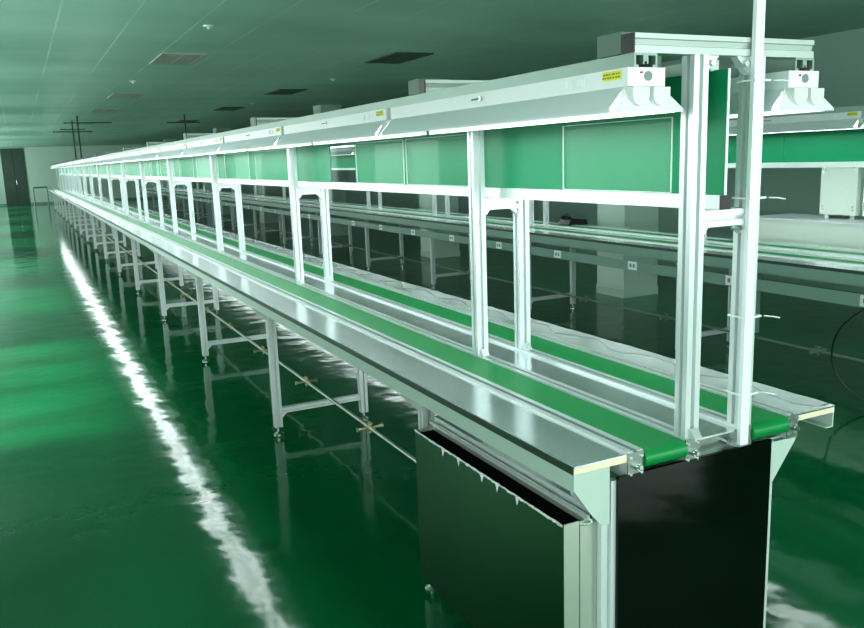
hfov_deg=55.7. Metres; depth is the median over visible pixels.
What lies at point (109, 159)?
light fixture
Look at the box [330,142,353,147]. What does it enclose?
light fixture
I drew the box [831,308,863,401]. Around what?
power cable
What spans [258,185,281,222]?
column
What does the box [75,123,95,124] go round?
ceiling vent
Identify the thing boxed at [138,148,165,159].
light fixture
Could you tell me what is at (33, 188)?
guard rail
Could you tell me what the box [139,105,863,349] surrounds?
assembly line
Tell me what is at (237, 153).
frame
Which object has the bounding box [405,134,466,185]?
document sleeve
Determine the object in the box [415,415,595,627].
base cabinet
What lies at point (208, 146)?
light fixture
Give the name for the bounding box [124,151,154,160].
light fixture
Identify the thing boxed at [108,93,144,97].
ceiling vent
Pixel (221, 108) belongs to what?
ceiling vent
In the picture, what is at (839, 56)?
wall
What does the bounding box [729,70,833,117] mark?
light fixture
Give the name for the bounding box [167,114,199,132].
pole
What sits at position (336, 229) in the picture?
column
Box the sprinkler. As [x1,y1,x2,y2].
[203,25,213,29]
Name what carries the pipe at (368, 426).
attached to the assembly line at (682, 525)
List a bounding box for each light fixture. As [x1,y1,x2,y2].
[85,159,99,164]
[90,158,97,164]
[96,157,110,163]
[104,155,121,162]
[113,153,132,161]
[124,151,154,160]
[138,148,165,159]
[156,143,198,157]
[182,137,242,155]
[218,127,308,151]
[276,109,419,145]
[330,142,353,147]
[330,148,354,155]
[379,67,683,135]
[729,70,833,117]
[729,111,863,134]
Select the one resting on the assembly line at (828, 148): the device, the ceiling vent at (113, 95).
the device
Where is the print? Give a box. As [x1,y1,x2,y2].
[602,72,618,79]
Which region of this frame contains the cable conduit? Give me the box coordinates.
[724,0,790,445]
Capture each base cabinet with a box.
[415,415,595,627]
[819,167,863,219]
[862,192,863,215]
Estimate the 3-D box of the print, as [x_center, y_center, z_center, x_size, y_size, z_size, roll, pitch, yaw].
[0.440,-0.585,2.012,0.001,0.012,0.065,-7,12,-26]
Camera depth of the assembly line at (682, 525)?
2.62 m
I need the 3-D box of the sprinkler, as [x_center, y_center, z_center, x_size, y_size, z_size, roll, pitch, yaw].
[-2.017,-2.586,7.382,0.100,0.031,0.098,-7,12,-26]
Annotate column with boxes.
[163,139,181,203]
[213,128,235,214]
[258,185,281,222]
[313,105,348,235]
[419,194,459,257]
[596,56,660,297]
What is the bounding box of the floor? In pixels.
[0,198,863,627]
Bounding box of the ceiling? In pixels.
[0,0,863,147]
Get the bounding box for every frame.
[224,153,249,178]
[254,149,288,180]
[355,140,404,183]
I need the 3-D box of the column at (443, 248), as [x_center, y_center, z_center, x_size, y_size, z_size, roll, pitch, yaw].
[0.096,-2.448,13.980,0.516,2.920,0.516,-7,12,-26]
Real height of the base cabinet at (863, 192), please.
0.460 m
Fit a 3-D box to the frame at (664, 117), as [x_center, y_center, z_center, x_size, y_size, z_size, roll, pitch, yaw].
[0.558,-0.486,2.529,0.004,0.210,0.520,-7,12,-26]
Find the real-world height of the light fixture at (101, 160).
0.106 m
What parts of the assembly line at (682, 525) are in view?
leg, leg, leg, leg, leg, leg, leg, leg, leg, leg, leg, leg, leg, leg, leg, leg, leg, leg, rail, lamp rail, leg, rail, backboard rail, plate, rail, leg, rail, leg, backboard rail, panel, leg, lamp rail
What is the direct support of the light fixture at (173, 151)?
attached to the assembly line at (682, 525)
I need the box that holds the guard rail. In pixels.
[32,186,49,207]
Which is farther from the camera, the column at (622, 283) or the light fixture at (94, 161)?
the light fixture at (94, 161)
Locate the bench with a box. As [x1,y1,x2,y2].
[755,213,863,332]
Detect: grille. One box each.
[644,71,651,80]
[802,74,808,82]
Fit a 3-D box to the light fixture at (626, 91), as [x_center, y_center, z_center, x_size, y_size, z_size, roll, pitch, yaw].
[0.206,-0.653,2.612,0.208,0.106,1.456,-7,12,-26]
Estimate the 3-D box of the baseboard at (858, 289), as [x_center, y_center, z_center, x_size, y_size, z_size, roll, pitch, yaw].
[-2.144,-2.703,23.238,0.020,0.100,51.500,-7,12,-26]
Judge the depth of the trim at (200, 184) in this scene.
32.97 m
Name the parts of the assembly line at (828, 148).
leg, leg, leg, leg, leg, leg, leg, leg, leg, leg, leg, leg, leg, leg, leg, rail, rail, plate, rail, rail, leg, leg, lamp rail, backboard rail, leg, leg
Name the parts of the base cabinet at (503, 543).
rail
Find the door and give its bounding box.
[0,148,29,205]
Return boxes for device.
[558,214,587,224]
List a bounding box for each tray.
[139,190,863,307]
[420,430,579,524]
[610,435,775,476]
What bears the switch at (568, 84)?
attached to the light fixture at (626, 91)
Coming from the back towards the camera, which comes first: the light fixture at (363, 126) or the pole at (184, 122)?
the pole at (184, 122)
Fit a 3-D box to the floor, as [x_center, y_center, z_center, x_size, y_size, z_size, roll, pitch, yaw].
[-6.915,-1.999,20.942,11.100,0.100,51.900,-7,12,-26]
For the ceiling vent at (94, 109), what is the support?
in the ceiling
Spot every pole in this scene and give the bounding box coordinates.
[53,116,111,157]
[60,121,84,158]
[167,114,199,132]
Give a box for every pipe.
[63,205,415,462]
[176,207,863,362]
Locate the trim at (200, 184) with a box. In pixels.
[191,181,205,207]
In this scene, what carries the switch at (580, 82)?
attached to the light fixture at (626, 91)
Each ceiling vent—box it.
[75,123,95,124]
[91,108,119,111]
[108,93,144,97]
[149,53,207,64]
[176,120,198,121]
[213,107,244,110]
[264,89,307,94]
[364,52,433,63]
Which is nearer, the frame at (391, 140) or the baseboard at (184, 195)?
the frame at (391, 140)
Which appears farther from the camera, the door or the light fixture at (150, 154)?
the door
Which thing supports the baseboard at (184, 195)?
attached to the wall at (38, 160)
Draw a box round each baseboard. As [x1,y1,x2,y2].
[0,195,187,205]
[205,198,863,292]
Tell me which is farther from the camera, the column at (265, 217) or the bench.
the column at (265, 217)
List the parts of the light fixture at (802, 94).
plate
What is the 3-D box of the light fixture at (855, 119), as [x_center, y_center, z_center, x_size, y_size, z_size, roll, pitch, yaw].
[2.428,-1.336,5.786,0.208,0.106,1.456,-7,12,-26]
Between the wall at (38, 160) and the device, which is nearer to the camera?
the device
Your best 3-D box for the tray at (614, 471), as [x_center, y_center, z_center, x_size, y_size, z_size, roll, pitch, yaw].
[-7.922,-2.583,19.492,0.636,0.008,38.964,-7,12,-26]
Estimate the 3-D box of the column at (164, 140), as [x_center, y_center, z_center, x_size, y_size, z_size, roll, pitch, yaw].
[-11.971,-6.580,37.778,0.516,2.920,0.516,-7,12,-26]
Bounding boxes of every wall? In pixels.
[0,144,186,203]
[205,28,863,236]
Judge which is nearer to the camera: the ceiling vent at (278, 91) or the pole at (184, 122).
the ceiling vent at (278, 91)
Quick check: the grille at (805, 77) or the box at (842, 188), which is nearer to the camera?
the grille at (805, 77)
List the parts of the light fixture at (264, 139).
plate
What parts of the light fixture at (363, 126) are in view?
plate, plate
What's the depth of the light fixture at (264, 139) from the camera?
5.07 m
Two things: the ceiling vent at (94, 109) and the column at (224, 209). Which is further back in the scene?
the column at (224, 209)
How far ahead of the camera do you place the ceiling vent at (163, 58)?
9.51 m
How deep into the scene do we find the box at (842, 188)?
6.76 m
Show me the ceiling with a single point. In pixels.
(61, 61)
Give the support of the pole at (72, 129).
hanging from the ceiling
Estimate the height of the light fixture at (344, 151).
0.106 m
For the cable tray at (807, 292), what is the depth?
7.43 m
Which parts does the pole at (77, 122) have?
cross arm, cross arm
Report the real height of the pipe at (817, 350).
0.063 m
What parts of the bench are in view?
leg, panel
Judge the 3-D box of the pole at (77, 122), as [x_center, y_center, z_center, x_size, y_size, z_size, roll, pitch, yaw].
[-8.172,-4.157,19.192,1.300,0.960,0.036,-7,12,-26]
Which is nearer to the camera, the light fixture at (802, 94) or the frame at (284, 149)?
the light fixture at (802, 94)
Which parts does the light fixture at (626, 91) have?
plate, plate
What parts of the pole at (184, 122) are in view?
cross arm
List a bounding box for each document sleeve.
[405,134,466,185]
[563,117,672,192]
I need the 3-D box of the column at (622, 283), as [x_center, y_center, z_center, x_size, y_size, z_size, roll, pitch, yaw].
[2.299,-1.685,9.591,0.516,2.920,0.516,-7,12,-26]
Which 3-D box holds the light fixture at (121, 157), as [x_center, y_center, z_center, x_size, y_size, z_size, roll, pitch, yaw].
[-4.358,-2.216,11.613,0.208,0.106,1.456,-7,12,-26]
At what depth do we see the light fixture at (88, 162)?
16.58 m
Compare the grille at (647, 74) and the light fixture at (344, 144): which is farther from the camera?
the light fixture at (344, 144)
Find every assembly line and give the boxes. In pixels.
[49,32,834,627]
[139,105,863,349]
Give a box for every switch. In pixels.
[564,80,572,90]
[576,78,584,88]
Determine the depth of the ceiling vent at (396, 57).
10.13 m
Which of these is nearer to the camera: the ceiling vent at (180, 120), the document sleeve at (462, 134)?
the document sleeve at (462, 134)

